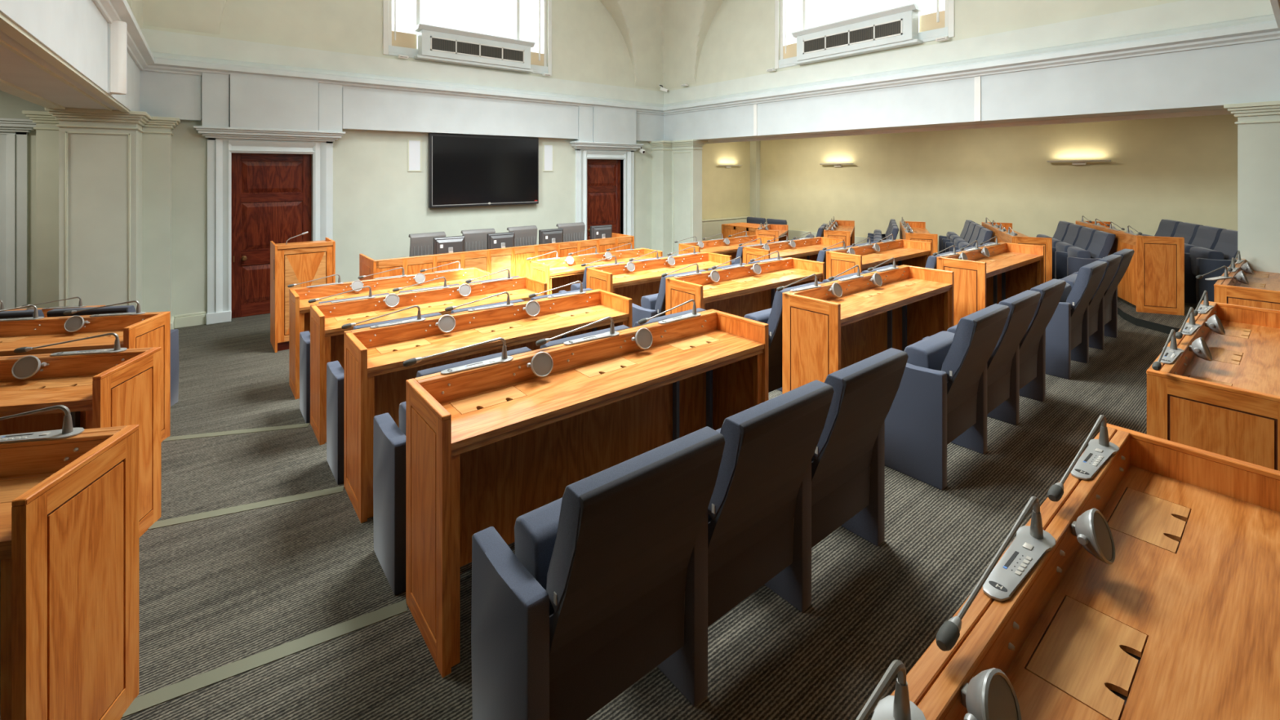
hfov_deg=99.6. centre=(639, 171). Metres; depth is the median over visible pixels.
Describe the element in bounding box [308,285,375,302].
gooseneck microphone
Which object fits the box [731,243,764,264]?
chair
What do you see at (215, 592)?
floor
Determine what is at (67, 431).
gooseneck microphone
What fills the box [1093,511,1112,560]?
grille
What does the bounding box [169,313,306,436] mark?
floor
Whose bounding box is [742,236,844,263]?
desk
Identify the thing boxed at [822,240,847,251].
gooseneck microphone
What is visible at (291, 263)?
lectern
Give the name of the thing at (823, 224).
chair
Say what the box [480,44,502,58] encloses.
grille
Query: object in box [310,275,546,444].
desk
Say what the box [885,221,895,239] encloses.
backrest cushion
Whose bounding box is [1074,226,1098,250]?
backrest cushion
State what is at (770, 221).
chair
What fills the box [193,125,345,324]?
door
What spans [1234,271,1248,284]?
loudspeaker
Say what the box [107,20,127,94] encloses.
loudspeaker
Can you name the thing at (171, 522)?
trim
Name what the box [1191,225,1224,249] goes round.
backrest cushion
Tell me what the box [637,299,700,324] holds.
gooseneck microphone
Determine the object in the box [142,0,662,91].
wall
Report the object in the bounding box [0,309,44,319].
chair
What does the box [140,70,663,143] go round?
wall
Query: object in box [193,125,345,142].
hood
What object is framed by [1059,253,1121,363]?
chair
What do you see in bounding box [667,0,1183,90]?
wall
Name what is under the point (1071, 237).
backrest cushion
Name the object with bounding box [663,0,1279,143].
beam
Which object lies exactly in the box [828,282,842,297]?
loudspeaker
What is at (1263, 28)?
crown molding
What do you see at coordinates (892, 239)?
gooseneck microphone
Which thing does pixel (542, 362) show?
grille
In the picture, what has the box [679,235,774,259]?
desk
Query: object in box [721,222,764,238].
desk
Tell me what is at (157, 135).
wall
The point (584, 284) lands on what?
backrest cushion
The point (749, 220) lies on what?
chair
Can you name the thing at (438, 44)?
grille
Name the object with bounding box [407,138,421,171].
loudspeaker
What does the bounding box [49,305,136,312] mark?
backrest cushion
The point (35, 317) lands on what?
gooseneck microphone
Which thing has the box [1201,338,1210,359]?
grille
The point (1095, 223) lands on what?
gooseneck microphone
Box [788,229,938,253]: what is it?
baseboard
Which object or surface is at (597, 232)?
monitor
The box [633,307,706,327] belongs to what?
chair
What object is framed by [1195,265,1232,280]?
gooseneck microphone
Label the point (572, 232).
office chair
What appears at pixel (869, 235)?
chair
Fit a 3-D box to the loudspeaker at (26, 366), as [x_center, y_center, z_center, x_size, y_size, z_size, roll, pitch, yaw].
[-2.927,0.932,2.592,0.120,0.102,0.076,0,0,-13]
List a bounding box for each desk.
[0,311,170,442]
[0,346,160,537]
[0,424,138,719]
[7,305,105,317]
[288,267,489,399]
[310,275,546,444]
[343,288,631,523]
[405,309,768,677]
[529,248,662,294]
[586,252,731,306]
[665,257,824,317]
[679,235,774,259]
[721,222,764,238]
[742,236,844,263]
[755,224,788,241]
[782,264,954,394]
[823,220,854,247]
[826,239,931,279]
[890,422,1279,719]
[899,221,937,255]
[937,242,1044,325]
[982,222,1052,282]
[1075,220,1184,315]
[1146,300,1279,471]
[1213,257,1279,310]
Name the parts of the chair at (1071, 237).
arm panel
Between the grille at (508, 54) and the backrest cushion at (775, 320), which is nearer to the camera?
the backrest cushion at (775, 320)
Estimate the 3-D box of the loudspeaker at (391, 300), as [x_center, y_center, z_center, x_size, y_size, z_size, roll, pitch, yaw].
[-1.961,1.014,4.272,0.120,0.102,0.076,0,0,-39]
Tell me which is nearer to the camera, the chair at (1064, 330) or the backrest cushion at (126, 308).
the backrest cushion at (126, 308)
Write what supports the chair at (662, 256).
on the floor at (232, 376)
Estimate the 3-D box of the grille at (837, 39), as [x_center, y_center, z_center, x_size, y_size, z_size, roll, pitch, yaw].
[3.009,-2.006,8.267,0.007,0.180,0.375,0,0,-38]
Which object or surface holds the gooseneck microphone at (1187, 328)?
on the desk at (1228, 405)
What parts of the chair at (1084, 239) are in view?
arm panel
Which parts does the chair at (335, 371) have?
arm panel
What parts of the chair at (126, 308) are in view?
arm panel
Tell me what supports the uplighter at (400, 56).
on the wall at (157, 41)
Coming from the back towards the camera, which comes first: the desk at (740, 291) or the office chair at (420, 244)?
the office chair at (420, 244)
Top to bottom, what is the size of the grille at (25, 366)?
0.087 m
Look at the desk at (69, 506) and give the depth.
1.54 m
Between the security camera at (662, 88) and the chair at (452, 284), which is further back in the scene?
the security camera at (662, 88)
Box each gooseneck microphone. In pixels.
[0,300,8,310]
[0,304,44,321]
[0,404,84,443]
[13,332,127,355]
[21,296,86,309]
[62,300,145,316]
[285,231,308,244]
[287,274,343,287]
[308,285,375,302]
[341,305,425,328]
[357,266,407,279]
[392,276,449,292]
[402,337,513,374]
[420,261,462,272]
[444,291,514,311]
[465,268,512,283]
[526,250,559,260]
[528,280,586,297]
[535,316,619,346]
[568,246,599,255]
[581,255,619,266]
[606,243,634,251]
[629,250,660,261]
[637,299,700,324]
[661,262,702,277]
[666,246,697,256]
[674,235,698,243]
[702,233,724,240]
[711,256,744,269]
[728,231,748,237]
[738,238,763,246]
[750,250,782,262]
[766,235,789,243]
[776,273,821,291]
[792,231,813,239]
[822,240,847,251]
[828,265,863,281]
[852,237,872,246]
[855,659,925,719]
[867,257,898,271]
[877,233,895,242]
[933,244,958,256]
[935,496,1055,651]
[960,240,980,251]
[979,235,999,246]
[990,220,999,227]
[998,223,1005,231]
[1005,226,1017,235]
[1047,414,1119,502]
[1079,215,1092,223]
[1093,218,1109,226]
[1106,221,1124,231]
[1124,225,1142,235]
[1151,328,1184,370]
[1175,306,1201,338]
[1193,290,1214,315]
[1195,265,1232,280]
[1226,257,1239,271]
[1234,250,1244,263]
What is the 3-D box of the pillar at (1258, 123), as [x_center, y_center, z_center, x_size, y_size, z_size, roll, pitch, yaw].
[6.095,0.657,5.064,0.725,2.594,0.809,0,0,-38]
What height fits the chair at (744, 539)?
0.926 m
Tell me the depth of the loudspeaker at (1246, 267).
4.64 m
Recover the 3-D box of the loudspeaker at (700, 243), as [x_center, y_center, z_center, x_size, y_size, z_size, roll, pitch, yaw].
[0.910,1.100,8.179,0.120,0.102,0.076,0,0,-39]
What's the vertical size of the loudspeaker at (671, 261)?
0.102 m
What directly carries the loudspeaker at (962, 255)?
attached to the desk at (980, 282)
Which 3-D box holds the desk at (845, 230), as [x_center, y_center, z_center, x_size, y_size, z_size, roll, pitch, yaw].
[3.692,1.428,9.964,0.416,0.880,2.102,0,0,24]
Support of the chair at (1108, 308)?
on the floor at (873, 606)
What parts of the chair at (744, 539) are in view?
arm panel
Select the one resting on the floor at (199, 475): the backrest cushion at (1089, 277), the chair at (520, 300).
the chair at (520, 300)
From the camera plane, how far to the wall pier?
5.62 m
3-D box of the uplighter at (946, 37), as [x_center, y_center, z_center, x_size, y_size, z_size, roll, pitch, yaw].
[4.011,-1.760,7.176,0.089,0.049,0.140,0,0,-38]
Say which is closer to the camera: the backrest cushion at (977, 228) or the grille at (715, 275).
the grille at (715, 275)
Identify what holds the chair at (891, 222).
on the floor at (199, 475)
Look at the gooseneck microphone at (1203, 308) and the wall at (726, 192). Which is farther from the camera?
the wall at (726, 192)
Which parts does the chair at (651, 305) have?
arm panel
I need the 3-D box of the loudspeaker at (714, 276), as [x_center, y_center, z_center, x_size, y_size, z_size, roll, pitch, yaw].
[0.660,0.932,4.833,0.120,0.102,0.076,0,0,-39]
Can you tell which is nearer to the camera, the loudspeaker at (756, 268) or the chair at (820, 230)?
the loudspeaker at (756, 268)
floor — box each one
[120,314,1171,719]
[137,389,782,697]
[156,423,343,521]
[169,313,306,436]
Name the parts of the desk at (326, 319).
panel, leg, modesty panel, rail, panel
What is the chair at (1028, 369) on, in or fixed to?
on the floor at (873, 606)
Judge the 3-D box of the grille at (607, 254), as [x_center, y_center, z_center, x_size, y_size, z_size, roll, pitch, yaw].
[-0.413,1.100,7.082,0.093,0.087,0.032,0,0,-39]
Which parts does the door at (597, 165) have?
panel, panel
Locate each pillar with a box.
[671,139,707,255]
[1223,100,1279,273]
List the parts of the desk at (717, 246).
panel, rail, modesty panel, panel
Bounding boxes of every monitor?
[433,235,465,254]
[486,231,515,249]
[538,228,563,244]
[590,224,612,239]
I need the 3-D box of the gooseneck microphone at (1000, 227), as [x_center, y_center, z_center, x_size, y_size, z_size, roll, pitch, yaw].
[5.022,0.778,7.500,0.070,0.094,0.458,0,0,27]
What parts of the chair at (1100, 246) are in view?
arm panel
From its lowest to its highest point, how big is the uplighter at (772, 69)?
0.049 m
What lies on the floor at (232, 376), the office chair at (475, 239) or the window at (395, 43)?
the office chair at (475, 239)
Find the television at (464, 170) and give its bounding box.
[428,133,538,208]
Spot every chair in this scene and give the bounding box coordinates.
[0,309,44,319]
[46,305,178,406]
[299,293,389,423]
[326,312,441,484]
[373,346,532,595]
[399,284,459,293]
[408,231,445,257]
[450,298,524,313]
[461,228,495,251]
[466,275,519,284]
[471,426,724,719]
[506,225,537,246]
[530,288,592,300]
[539,324,630,349]
[555,222,585,242]
[559,262,625,293]
[628,256,663,262]
[631,269,706,327]
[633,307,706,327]
[657,380,834,706]
[667,252,699,257]
[707,262,748,271]
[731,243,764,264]
[744,281,824,392]
[746,217,765,224]
[747,257,783,264]
[764,347,908,612]
[766,218,786,224]
[777,272,864,391]
[801,223,826,238]
[805,226,825,237]
[816,246,847,279]
[846,242,871,247]
[862,264,897,273]
[866,221,896,242]
[866,223,897,242]
[867,218,895,239]
[871,239,891,243]
[873,226,898,241]
[884,303,1009,489]
[922,289,1040,453]
[924,251,953,269]
[938,219,973,253]
[945,222,980,252]
[949,225,986,251]
[955,246,975,252]
[958,227,993,249]
[974,242,995,247]
[986,279,1066,425]
[1035,221,1072,241]
[1045,260,1107,379]
[1052,223,1084,279]
[1054,226,1099,279]
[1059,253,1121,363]
[1066,230,1115,275]
[1072,248,1134,349]
[1137,219,1181,236]
[1173,222,1200,244]
[1184,225,1225,303]
[1189,229,1237,306]
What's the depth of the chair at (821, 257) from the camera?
6.29 m
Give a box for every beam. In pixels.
[0,0,140,112]
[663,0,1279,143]
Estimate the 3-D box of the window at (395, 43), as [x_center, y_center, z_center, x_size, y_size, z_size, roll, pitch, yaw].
[-2.816,-2.671,9.164,2.890,1.790,0.190,0,0,-38]
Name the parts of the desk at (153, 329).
rail, panel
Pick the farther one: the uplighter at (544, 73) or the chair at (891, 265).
the uplighter at (544, 73)
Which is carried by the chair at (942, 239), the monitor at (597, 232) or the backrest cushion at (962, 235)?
the backrest cushion at (962, 235)
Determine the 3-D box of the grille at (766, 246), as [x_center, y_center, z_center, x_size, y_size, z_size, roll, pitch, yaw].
[1.691,1.014,7.217,0.093,0.087,0.032,0,0,-39]
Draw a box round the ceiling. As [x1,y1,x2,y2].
[126,0,1161,89]
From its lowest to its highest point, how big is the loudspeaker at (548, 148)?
0.510 m
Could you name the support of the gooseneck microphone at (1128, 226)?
on the desk at (1153, 282)
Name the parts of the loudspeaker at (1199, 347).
clamp knob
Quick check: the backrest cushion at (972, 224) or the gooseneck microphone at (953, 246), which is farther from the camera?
the backrest cushion at (972, 224)
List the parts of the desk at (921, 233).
rail, modesty panel, panel, panel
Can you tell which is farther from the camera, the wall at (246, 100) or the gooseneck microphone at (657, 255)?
the wall at (246, 100)
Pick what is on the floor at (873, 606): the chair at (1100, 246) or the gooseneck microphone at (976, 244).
the chair at (1100, 246)
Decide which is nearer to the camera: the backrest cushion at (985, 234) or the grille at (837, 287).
the grille at (837, 287)
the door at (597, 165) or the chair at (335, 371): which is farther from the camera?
the door at (597, 165)
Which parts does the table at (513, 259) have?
panel, panel, panel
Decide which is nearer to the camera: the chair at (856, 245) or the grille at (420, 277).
the grille at (420, 277)
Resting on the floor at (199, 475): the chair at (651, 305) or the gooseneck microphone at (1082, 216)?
the chair at (651, 305)
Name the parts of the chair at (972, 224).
arm panel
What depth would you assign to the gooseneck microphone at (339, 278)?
5.08 m
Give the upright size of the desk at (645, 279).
0.880 m
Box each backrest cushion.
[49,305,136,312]
[318,293,389,303]
[353,312,440,329]
[416,346,531,377]
[546,426,719,613]
[582,262,625,288]
[654,269,705,314]
[707,380,827,520]
[766,281,822,339]
[813,347,902,459]
[816,226,823,236]
[816,246,843,262]
[822,272,862,283]
[884,218,894,235]
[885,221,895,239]
[886,223,896,239]
[888,226,897,239]
[941,303,1004,380]
[960,219,973,239]
[964,222,979,243]
[968,225,984,246]
[974,227,991,245]
[990,289,1035,357]
[1022,279,1062,337]
[1053,221,1071,241]
[1062,223,1084,245]
[1066,260,1103,308]
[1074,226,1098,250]
[1087,230,1115,258]
[1095,253,1118,291]
[1111,248,1131,280]
[1154,219,1180,236]
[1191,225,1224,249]
[1213,229,1237,259]
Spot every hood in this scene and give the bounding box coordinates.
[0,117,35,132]
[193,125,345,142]
[569,141,644,151]
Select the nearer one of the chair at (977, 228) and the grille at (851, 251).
the grille at (851, 251)
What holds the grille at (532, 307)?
attached to the loudspeaker at (532, 308)
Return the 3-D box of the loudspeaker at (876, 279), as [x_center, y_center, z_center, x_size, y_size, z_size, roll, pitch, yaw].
[1.865,0.852,4.278,0.120,0.102,0.076,0,0,-39]
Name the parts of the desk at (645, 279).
panel, modesty panel, rail, panel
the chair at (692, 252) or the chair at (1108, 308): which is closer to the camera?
the chair at (1108, 308)
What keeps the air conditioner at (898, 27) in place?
attached to the wall at (739, 42)
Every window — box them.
[382,0,551,74]
[774,0,954,69]
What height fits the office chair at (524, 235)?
1.060 m
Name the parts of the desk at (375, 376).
panel, leg, rail, modesty panel, panel, leg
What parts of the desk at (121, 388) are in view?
modesty panel, rail, leg, panel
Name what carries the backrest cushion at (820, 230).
on the chair at (820, 230)
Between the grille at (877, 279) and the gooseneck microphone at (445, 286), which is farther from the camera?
the gooseneck microphone at (445, 286)
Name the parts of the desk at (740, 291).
panel, rail, modesty panel, panel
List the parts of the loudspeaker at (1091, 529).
clamp knob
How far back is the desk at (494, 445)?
2.37 m
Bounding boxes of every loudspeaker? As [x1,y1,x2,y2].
[11,355,46,379]
[63,315,88,332]
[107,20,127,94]
[349,280,363,291]
[382,293,399,306]
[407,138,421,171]
[413,273,425,283]
[435,315,455,333]
[457,284,471,296]
[522,300,540,316]
[526,351,553,377]
[542,143,553,171]
[564,256,573,264]
[603,251,612,259]
[624,262,635,271]
[631,327,653,349]
[666,256,675,265]
[696,240,703,248]
[707,270,719,282]
[723,238,729,244]
[751,262,760,274]
[761,243,769,249]
[788,240,795,247]
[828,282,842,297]
[846,247,854,254]
[870,272,882,286]
[872,243,879,251]
[958,252,968,260]
[960,667,1021,719]
[980,247,989,257]
[1071,508,1115,564]
[1188,337,1212,360]
[1204,314,1225,334]
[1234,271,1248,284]
[1240,262,1253,274]
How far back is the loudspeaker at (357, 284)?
5.21 m
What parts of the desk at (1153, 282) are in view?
panel, rail, modesty panel, panel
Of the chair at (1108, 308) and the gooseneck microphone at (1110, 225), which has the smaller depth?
the chair at (1108, 308)
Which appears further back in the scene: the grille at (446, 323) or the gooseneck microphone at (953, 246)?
the gooseneck microphone at (953, 246)
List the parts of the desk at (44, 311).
rail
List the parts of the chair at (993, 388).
arm panel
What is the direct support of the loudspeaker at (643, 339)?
attached to the desk at (494, 445)
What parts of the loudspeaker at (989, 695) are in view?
clamp knob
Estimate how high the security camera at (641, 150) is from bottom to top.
0.184 m
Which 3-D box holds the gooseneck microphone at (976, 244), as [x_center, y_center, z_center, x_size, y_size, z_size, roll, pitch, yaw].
[3.449,0.778,5.657,0.458,0.094,0.070,0,0,-39]
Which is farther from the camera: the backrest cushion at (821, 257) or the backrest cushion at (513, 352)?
the backrest cushion at (821, 257)
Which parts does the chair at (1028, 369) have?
arm panel, arm panel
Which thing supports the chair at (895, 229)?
on the floor at (199, 475)
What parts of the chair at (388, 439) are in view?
arm panel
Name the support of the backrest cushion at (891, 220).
on the chair at (869, 235)
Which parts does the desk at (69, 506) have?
leg, rail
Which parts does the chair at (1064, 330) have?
arm panel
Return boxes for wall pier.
[44,107,151,311]
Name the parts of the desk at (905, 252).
panel, rail, modesty panel, panel, leg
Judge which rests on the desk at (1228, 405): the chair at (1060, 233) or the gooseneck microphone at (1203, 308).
the gooseneck microphone at (1203, 308)
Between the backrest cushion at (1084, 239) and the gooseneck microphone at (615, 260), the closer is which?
the gooseneck microphone at (615, 260)
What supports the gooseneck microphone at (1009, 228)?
on the desk at (1002, 237)
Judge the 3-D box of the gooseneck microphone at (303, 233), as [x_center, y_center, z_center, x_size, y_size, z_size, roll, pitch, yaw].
[-3.894,0.760,6.128,0.237,0.146,0.043,0,0,-38]
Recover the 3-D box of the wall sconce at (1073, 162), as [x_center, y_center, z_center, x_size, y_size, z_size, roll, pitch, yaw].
[7.287,-0.150,8.989,0.124,0.078,0.840,0,0,-38]
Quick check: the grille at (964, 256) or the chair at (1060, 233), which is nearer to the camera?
the grille at (964, 256)
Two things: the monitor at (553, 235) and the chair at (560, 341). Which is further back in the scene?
the monitor at (553, 235)
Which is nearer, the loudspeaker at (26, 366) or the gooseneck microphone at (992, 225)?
the loudspeaker at (26, 366)
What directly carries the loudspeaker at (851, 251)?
attached to the desk at (905, 252)
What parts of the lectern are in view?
panel, panel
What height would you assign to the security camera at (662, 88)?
0.184 m
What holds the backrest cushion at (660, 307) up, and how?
on the chair at (651, 305)
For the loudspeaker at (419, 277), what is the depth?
5.57 m
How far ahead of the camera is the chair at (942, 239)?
9.46 m
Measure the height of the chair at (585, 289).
0.951 m
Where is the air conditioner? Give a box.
[413,23,535,73]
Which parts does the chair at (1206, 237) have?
arm panel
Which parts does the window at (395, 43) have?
panel, sill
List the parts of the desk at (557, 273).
panel, leg, modesty panel, rail, panel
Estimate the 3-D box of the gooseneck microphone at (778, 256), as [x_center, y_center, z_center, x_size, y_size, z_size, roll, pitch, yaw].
[1.265,0.858,5.430,0.458,0.094,0.070,0,0,-36]
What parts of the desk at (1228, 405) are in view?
rail, panel, panel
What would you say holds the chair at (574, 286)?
on the floor at (232, 376)
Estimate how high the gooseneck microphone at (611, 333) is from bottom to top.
0.094 m
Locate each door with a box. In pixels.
[0,117,35,309]
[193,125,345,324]
[569,141,644,239]
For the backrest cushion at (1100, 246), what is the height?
0.354 m
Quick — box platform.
[1117,296,1196,328]
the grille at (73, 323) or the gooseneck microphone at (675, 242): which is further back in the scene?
the gooseneck microphone at (675, 242)
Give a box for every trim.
[122,600,407,718]
[147,485,344,529]
[162,422,310,441]
[1117,306,1180,333]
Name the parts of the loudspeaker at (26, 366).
clamp knob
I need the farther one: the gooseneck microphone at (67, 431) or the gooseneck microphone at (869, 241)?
the gooseneck microphone at (869, 241)
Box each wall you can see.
[0,90,651,316]
[22,110,180,329]
[140,28,663,104]
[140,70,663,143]
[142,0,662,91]
[648,140,671,257]
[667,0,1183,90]
[702,141,750,219]
[750,140,759,217]
[760,114,1237,244]
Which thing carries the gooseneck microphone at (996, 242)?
on the desk at (980, 282)
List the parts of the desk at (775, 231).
panel, panel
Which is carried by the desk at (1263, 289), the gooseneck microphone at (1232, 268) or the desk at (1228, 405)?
the gooseneck microphone at (1232, 268)
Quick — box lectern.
[270,237,335,352]
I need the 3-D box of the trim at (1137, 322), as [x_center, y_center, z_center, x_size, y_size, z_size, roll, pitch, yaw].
[6.178,1.664,7.489,0.352,0.082,4.218,0,0,18]
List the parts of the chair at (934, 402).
arm panel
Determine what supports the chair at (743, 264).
on the floor at (199, 475)
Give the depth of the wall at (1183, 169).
9.77 m
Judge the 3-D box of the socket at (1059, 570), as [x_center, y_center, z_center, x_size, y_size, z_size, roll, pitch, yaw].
[0.934,0.887,1.205,0.012,0.011,0.008,0,0,-39]
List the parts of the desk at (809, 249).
panel, rail, modesty panel, panel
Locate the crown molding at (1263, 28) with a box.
[92,0,1279,115]
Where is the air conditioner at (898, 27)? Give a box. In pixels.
[791,3,923,65]
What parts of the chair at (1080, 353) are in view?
arm panel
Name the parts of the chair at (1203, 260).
arm panel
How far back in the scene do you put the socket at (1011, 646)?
1.01 m
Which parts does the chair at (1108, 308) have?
arm panel, arm panel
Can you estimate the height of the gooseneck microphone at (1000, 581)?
0.101 m
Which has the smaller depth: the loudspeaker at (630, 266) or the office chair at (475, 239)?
the loudspeaker at (630, 266)
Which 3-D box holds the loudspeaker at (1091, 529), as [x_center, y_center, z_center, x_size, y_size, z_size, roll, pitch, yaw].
[1.044,0.832,1.248,0.120,0.102,0.076,0,0,-39]
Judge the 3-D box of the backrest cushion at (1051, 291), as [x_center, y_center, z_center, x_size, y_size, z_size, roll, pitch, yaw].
[2.804,0.957,3.796,0.504,0.354,0.169,0,0,-39]
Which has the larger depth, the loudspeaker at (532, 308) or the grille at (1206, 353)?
the loudspeaker at (532, 308)
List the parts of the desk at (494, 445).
panel, leg, rail, modesty panel, panel, leg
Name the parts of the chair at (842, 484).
arm panel, arm panel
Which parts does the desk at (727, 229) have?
frame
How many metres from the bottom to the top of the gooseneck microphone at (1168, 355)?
0.101 m
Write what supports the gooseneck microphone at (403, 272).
on the desk at (299, 298)
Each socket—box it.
[1008,642,1014,650]
[1013,621,1019,629]
[1056,566,1062,573]
[1059,549,1065,555]
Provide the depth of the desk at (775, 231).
10.48 m
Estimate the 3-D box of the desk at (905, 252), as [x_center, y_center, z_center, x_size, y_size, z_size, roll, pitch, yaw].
[2.926,1.346,6.542,1.756,0.880,0.416,0,0,-39]
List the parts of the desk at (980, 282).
panel, rail, modesty panel, panel, leg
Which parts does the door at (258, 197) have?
knob, panel, panel, panel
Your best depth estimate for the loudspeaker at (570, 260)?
6.71 m
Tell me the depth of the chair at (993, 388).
3.35 m
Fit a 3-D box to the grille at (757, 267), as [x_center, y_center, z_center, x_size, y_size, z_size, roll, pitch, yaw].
[1.125,0.932,5.189,0.093,0.087,0.032,0,0,-39]
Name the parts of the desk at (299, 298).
panel, leg, modesty panel, rail, panel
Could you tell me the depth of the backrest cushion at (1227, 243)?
6.36 m
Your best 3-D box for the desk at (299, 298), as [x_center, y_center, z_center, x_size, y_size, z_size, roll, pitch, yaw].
[-2.405,1.514,5.353,1.756,0.880,0.416,0,0,-39]
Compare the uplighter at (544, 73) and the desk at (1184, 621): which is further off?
the uplighter at (544, 73)
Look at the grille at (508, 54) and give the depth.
9.32 m
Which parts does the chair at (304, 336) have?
arm panel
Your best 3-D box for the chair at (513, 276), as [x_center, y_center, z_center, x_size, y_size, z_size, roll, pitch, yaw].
[-1.479,1.479,5.194,0.651,0.951,0.501,0,0,-39]
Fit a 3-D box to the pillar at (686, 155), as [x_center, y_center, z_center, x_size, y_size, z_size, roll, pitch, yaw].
[0.973,0.657,11.264,0.425,2.594,0.810,0,0,-38]
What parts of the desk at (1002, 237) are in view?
rail, modesty panel, panel, panel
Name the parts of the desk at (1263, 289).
rail, panel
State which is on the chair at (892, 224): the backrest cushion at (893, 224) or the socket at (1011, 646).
the backrest cushion at (893, 224)
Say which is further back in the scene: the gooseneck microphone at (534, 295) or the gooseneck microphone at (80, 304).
the gooseneck microphone at (80, 304)
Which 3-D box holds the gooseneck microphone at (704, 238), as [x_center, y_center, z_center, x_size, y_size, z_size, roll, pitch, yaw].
[1.153,1.026,8.484,0.458,0.094,0.070,0,0,-36]
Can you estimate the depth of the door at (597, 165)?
10.88 m
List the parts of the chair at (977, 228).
arm panel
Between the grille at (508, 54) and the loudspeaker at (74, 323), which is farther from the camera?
the grille at (508, 54)
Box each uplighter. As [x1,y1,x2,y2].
[397,54,408,59]
[542,72,551,76]
[766,67,775,71]
[935,35,949,41]
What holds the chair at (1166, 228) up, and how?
on the platform
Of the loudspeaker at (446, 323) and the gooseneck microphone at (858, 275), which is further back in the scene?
the gooseneck microphone at (858, 275)
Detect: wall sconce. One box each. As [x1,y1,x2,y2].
[719,164,742,168]
[819,163,854,166]
[1047,160,1111,164]
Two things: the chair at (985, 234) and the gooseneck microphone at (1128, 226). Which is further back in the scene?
the chair at (985, 234)
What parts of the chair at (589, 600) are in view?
arm panel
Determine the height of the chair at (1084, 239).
0.926 m
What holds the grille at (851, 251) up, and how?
attached to the loudspeaker at (851, 251)
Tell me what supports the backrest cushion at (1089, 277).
on the chair at (1064, 330)
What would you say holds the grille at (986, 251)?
attached to the loudspeaker at (984, 251)
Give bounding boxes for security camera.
[639,146,645,153]
[658,84,668,92]
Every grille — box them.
[13,356,37,377]
[65,316,82,330]
[126,23,127,93]
[351,280,362,290]
[386,294,398,306]
[415,273,424,282]
[431,37,455,52]
[439,315,454,331]
[457,41,479,55]
[459,284,470,295]
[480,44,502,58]
[502,48,523,61]
[526,301,538,315]
[533,353,551,375]
[566,256,573,263]
[605,252,611,258]
[627,262,634,271]
[637,328,651,347]
[668,257,674,265]
[698,241,703,247]
[711,271,719,281]
[754,263,760,273]
[764,244,768,249]
[791,240,795,247]
[804,36,824,52]
[826,31,848,48]
[833,283,841,296]
[849,26,873,43]
[849,248,854,254]
[874,273,881,285]
[875,20,900,38]
[875,244,879,251]
[962,253,967,260]
[984,248,989,256]
[987,674,1017,719]
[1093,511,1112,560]
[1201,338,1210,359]
[1216,316,1223,332]
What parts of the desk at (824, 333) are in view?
panel, rail, modesty panel, panel, leg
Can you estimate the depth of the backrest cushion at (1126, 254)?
5.26 m
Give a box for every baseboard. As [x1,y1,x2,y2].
[173,311,206,328]
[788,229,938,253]
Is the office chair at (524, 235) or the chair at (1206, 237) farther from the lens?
the office chair at (524, 235)
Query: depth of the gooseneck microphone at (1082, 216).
7.91 m
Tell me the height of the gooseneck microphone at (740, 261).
0.094 m
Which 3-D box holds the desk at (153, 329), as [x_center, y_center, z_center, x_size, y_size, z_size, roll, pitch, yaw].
[-4.133,1.428,3.434,1.756,0.880,0.416,0,0,-12]
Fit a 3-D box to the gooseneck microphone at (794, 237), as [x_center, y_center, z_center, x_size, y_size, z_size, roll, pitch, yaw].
[2.381,0.940,7.900,0.458,0.094,0.070,0,0,-38]
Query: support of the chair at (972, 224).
on the floor at (215, 592)
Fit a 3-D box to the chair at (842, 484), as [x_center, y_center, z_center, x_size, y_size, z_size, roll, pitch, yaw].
[0.810,1.243,2.376,0.651,0.926,0.501,0,0,-39]
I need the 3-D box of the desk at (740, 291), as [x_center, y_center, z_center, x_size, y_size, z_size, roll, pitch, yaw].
[1.030,1.346,5.001,1.756,0.880,0.416,0,0,-39]
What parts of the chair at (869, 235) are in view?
arm panel, arm panel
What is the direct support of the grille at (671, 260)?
attached to the loudspeaker at (671, 261)
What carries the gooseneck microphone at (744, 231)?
on the desk at (717, 246)
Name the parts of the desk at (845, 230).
panel, panel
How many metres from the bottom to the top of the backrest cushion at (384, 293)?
0.363 m
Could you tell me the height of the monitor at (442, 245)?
0.335 m
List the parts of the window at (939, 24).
sill, panel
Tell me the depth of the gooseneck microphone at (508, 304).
3.58 m
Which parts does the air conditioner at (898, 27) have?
grille frame, lid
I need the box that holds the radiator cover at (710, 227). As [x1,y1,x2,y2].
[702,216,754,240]
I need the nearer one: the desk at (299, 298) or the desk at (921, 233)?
the desk at (299, 298)
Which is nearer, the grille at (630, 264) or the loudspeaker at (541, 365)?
the loudspeaker at (541, 365)
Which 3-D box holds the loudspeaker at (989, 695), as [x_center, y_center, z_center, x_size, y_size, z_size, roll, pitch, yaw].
[0.544,0.832,0.842,0.120,0.102,0.076,0,0,-39]
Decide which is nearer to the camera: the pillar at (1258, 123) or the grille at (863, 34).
the pillar at (1258, 123)
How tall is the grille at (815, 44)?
0.180 m
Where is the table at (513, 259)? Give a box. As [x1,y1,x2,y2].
[359,232,634,280]
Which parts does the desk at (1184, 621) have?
rail, panel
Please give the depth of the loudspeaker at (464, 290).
4.62 m
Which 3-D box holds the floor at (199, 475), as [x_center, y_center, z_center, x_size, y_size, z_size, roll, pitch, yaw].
[1.635,1.911,3.696,15.560,0.086,10.150,0,0,-38]
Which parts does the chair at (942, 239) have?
arm panel, arm panel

